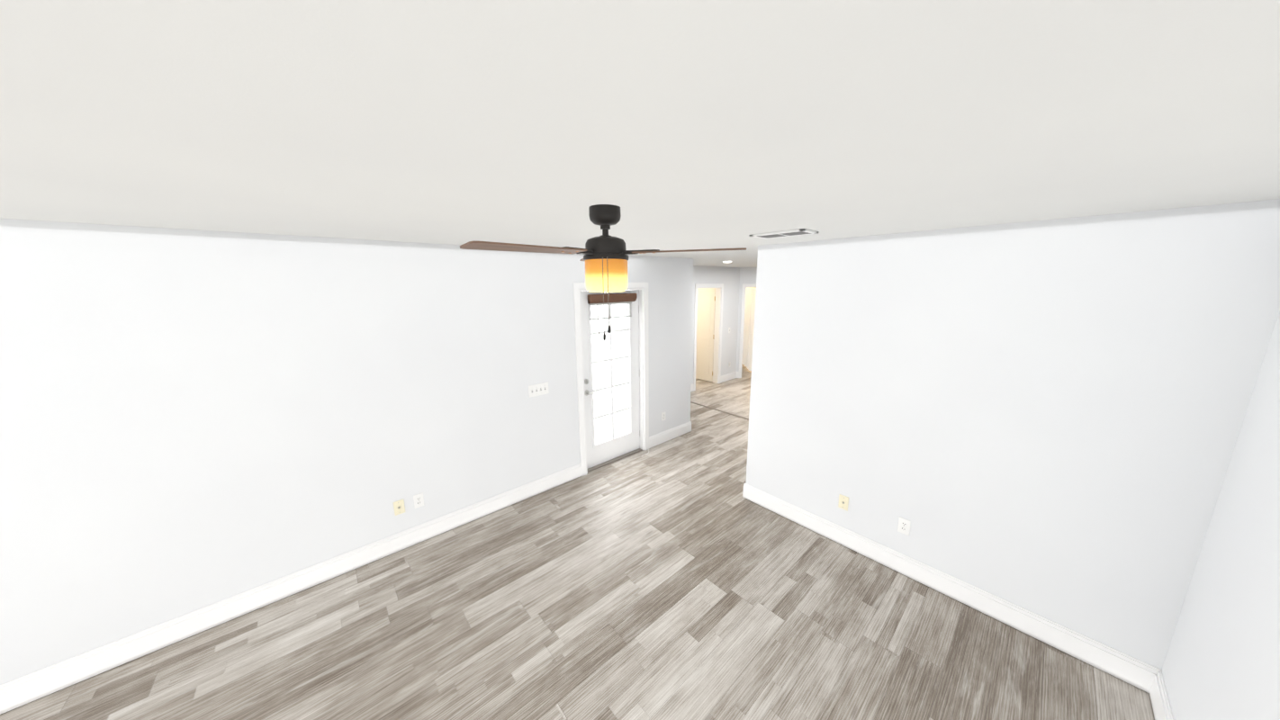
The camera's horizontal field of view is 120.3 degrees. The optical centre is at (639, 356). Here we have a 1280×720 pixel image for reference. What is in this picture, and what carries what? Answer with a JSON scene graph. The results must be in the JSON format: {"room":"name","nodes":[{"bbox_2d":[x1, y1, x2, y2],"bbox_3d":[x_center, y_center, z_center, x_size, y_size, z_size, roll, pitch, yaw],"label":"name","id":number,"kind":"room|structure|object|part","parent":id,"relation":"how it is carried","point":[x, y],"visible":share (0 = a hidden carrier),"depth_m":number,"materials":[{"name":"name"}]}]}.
{"room":"empty living room","nodes":[
{"label":"empty living room","id":0,"kind":"room"},
{"bbox_2d":[0,218,693,685],"bbox_3d":[-2.185,0.408,2.682,7.650,2.440,0.150,-10,15,-41],"label":"wall","id":1,"kind":"structure","parent":0,"point":[191,420],"depth_m":2.31,"materials":[{"name":"paint"}]},
{"bbox_2d":[0,463,581,714],"bbox_3d":[-2.761,1.654,2.283,5.635,0.151,0.015,-10,15,-41],"label":"baseboard","id":2,"kind":"structure","parent":1,"relation":"attached to","point":[27,689],"depth_m":2.40,"materials":[{"name":"white wood"}]},
{"bbox_2d":[393,499,405,515],"bbox_3d":[-1.933,1.217,2.952,0.072,0.118,0.016,-10,15,-41],"label":"outlet","id":3,"kind":"object","parent":1,"relation":"attached to","point":[399,507],"visible":1,"depth_m":2.95,"materials":[{"name":"beige plastic"}]},
{"bbox_2d":[413,492,424,508],"bbox_3d":[-1.833,1.198,3.045,0.072,0.118,0.008,-10,15,-41],"label":"duplex electrical outlet","id":4,"kind":"object","parent":1,"relation":"attached to","point":[419,500],"visible":1,"depth_m":3.04,"materials":[{"name":"white plastic"}]},
{"bbox_2d":[528,381,549,397],"bbox_3d":[-1.004,0.329,3.628,0.210,0.117,0.016,-10,15,-41],"label":"light switch","id":5,"kind":"object","parent":1,"relation":"attached to","point":[537,390],"visible":1,"depth_m":3.62,"materials":[{"name":"white plastic"}]},
{"bbox_2d":[580,289,639,468],"bbox_3d":[-0.341,0.258,4.340,0.854,2.029,0.060,-10,15,-41],"label":"door","id":6,"kind":"structure","parent":1,"relation":"in","point":[610,448],"depth_m":4.39,"materials":[{"name":"white wood"}]},
{"bbox_2d":[584,293,637,443],"bbox_3d":[-0.332,0.158,4.271,0.744,1.741,0.090,-10,15,-41],"label":"window","id":7,"kind":"structure","parent":6,"relation":"attached to","point":[617,300],"depth_m":4.17,"materials":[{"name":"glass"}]},
{"bbox_3d":[-0.549,0.344,4.098,0.144,0.190,0.058,-10,15,-41],"label":"handle","id":8,"kind":"part","parent":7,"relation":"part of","materials":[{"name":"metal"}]},
{"bbox_2d":[572,282,649,476],"bbox_3d":[-0.331,0.224,4.318,1.030,2.135,0.172,-10,15,-41],"label":"door frame","id":9,"kind":"structure","parent":1,"relation":"attached to","point":[642,288],"depth_m":4.38,"materials":[{"name":"white wood"}]},
{"bbox_2d":[586,293,637,360],"bbox_3d":[-0.295,-0.340,4.187,0.665,0.732,0.058,-10,15,-41],"label":"shade","id":10,"kind":"object","parent":1,"relation":"attached to","point":[617,299],"depth_m":4.12,"materials":[{"name":"brown"}]},
{"bbox_2d":[661,412,665,421],"bbox_3d":[0.316,0.808,4.925,0.072,0.118,0.008,-10,15,-41],"label":"electrical outlet","id":11,"kind":"object","parent":1,"relation":"attached to","point":[662,416],"visible":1,"depth_m":4.92,"materials":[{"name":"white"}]},
{"bbox_2d":[649,421,691,448],"bbox_3d":[0.408,1.079,5.056,0.805,0.151,0.015,-10,15,-41],"label":"baseboard","id":12,"kind":"structure","parent":1,"relation":"attached to","point":[656,439],"depth_m":5.05,"materials":[{"name":"white wood"}]},
{"bbox_2d":[0,364,1154,719],"bbox_3d":[-0.003,1.137,5.320,14.150,0.050,9.035,-10,15,-41],"label":"floor","id":13,"kind":"structure","parent":0,"point":[679,579],"depth_m":2.25,"materials":[{"name":"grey wood"}]},
{"bbox_2d":[690,401,748,420],"bbox_3d":[1.564,0.966,5.973,0.045,0.006,2.780,-10,15,-41],"label":"trim","id":14,"kind":"structure","parent":13,"relation":"on","point":[720,410],"depth_m":6.19,"materials":[{"name":"brown"}]},
{"bbox_2d":[0,0,1279,267],"bbox_3d":[-0.023,-1.330,4.832,14.150,0.100,9.035,-10,15,-41],"label":"ceiling","id":15,"kind":"structure","parent":0,"point":[686,124],"depth_m":0.71,"materials":[{"name":"paint"}]},
{"bbox_2d":[459,204,746,341],"bbox_3d":[-0.237,-0.343,1.541,0.942,0.555,1.064,-10,15,-41],"label":"ceiling fan","id":16,"kind":"object","parent":15,"relation":"hanging from","point":[605,258],"visible":1,"depth_m":1.52,"materials":[{"name":"brown metal"}]},
{"bbox_3d":[-0.379,-0.402,1.380,0.535,0.016,0.138,-11,11,-42],"label":"blade","id":17,"kind":"part","parent":16,"relation":"part of","materials":[{"name":"brown wood"}]},
{"bbox_3d":[0.156,-0.431,1.504,0.535,0.016,0.138,3,16,16],"label":"blade","id":18,"kind":"part","parent":16,"relation":"part of","materials":[{"name":"brown wood"}]},
{"bbox_2d":[749,228,818,238],"bbox_3d":[0.941,-0.804,2.421,0.210,0.012,0.370,-10,15,-41],"label":"ceiling vent","id":19,"kind":"object","parent":15,"relation":"in","point":[788,233],"visible":1,"depth_m":2.38,"materials":[{"name":"white metal"}]},
{"bbox_2d":[690,265,739,384],"bbox_3d":[0.924,-0.491,7.093,3.285,2.440,0.120,-10,15,-41],"label":"wall","id":20,"kind":"structure","parent":0,"point":[728,278],"depth_m":7.74,"materials":[{"name":"paint"}]},
{"bbox_2d":[693,283,756,391],"bbox_3d":[2.049,-0.443,7.665,2.187,2.105,0.794,-10,15,-41],"label":"door frame","id":21,"kind":"structure","parent":20,"relation":"attached to","point":[718,326],"depth_m":7.69,"materials":[{"name":"white wood"}]},
{"bbox_2d":[735,267,757,371],"bbox_3d":[3.278,-0.706,8.082,2.250,2.440,0.120,0,11,3],"label":"wall","id":22,"kind":"structure","parent":0,"point":[748,274],"depth_m":7.91,"materials":[{"name":"paint"}]},
{"bbox_2d":[745,198,1279,669],"bbox_3d":[1.953,0.399,2.556,0.120,2.440,2.585,-10,15,-41],"label":"wall","id":23,"kind":"structure","parent":0,"point":[1044,419],"depth_m":2.11,"materials":[{"name":"paint"}]},
{"bbox_2d":[838,494,848,511],"bbox_3d":[1.643,1.184,2.969,0.016,0.118,0.072,-10,15,-41],"label":"outlet","id":24,"kind":"object","parent":23,"relation":"attached to","point":[843,502],"visible":1,"depth_m":2.97,"materials":[{"name":"beige plastic"}]},
{"bbox_2d":[897,516,910,535],"bbox_3d":[1.919,1.237,2.671,0.008,0.118,0.072,-10,15,-41],"label":"duplex electrical outlet","id":25,"kind":"object","parent":23,"relation":"attached to","point":[904,526],"visible":1,"depth_m":2.67,"materials":[{"name":"white plastic"}]},
{"bbox_2d":[742,483,1152,691],"bbox_3d":[1.846,1.513,2.805,0.015,0.151,2.420,-10,15,-41],"label":"baseboard","id":26,"kind":"structure","parent":23,"relation":"attached to","point":[1134,671],"depth_m":2.40,"materials":[{"name":"white wood"}]},
{"bbox_2d":[1161,310,1279,719],"bbox_3d":[0.195,1.035,-0.584,6.770,2.440,0.150,-10,15,-41],"label":"wall","id":27,"kind":"structure","parent":0,"point":[1221,662],"depth_m":1.42,"materials":[{"name":"paint"}]},
{"bbox_2d":[1144,666,1174,719],"bbox_3d":[0.205,2.132,-0.252,6.620,0.151,0.015,-10,15,-41],"label":"baseboard","id":28,"kind":"structure","parent":27,"relation":"attached to","point":[1156,686],"depth_m":1.83,"materials":[{"name":"white wood"}]},
{"label":"outside","id":29,"kind":"structure","parent":0,"visible":0},
{"bbox_2d":[587,289,628,427],"bbox_3d":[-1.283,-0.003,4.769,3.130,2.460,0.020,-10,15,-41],"label":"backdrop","id":30,"kind":"structure","parent":29,"point":[623,365],"depth_m":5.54,"materials":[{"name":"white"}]},
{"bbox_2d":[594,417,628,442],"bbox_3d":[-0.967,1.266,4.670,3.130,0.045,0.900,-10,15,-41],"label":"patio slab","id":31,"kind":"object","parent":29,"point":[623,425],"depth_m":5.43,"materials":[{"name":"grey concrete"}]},
{"bbox_3d":[2.938,-0.999,9.575,3.380,2.440,3.380,-10,15,-41],"label":"wall","id":32,"kind":"structure","parent":0,"visible":0},
{"bbox_2d":[742,287,756,370],"bbox_3d":[2.687,-0.820,9.579,0.060,1.992,2.770,0,11,3],"label":"door","id":33,"kind":"structure","parent":32,"relation":"hanging from","point":[749,325],"depth_m":8.91,"materials":[{"name":"white wood"}]},
{"bbox_3d":[-0.368,-0.735,8.376,2.800,2.440,3.550,-10,15,-41],"label":"wall","id":34,"kind":"structure","parent":0,"visible":0},
{"bbox_2d":[695,288,715,381],"bbox_3d":[1.302,-0.466,8.015,0.140,2.003,0.719,-10,15,-41],"label":"bedroom door","id":35,"kind":"structure","parent":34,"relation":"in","point":[705,330],"depth_m":7.92,"materials":[{"name":"white paint"}]}
]}

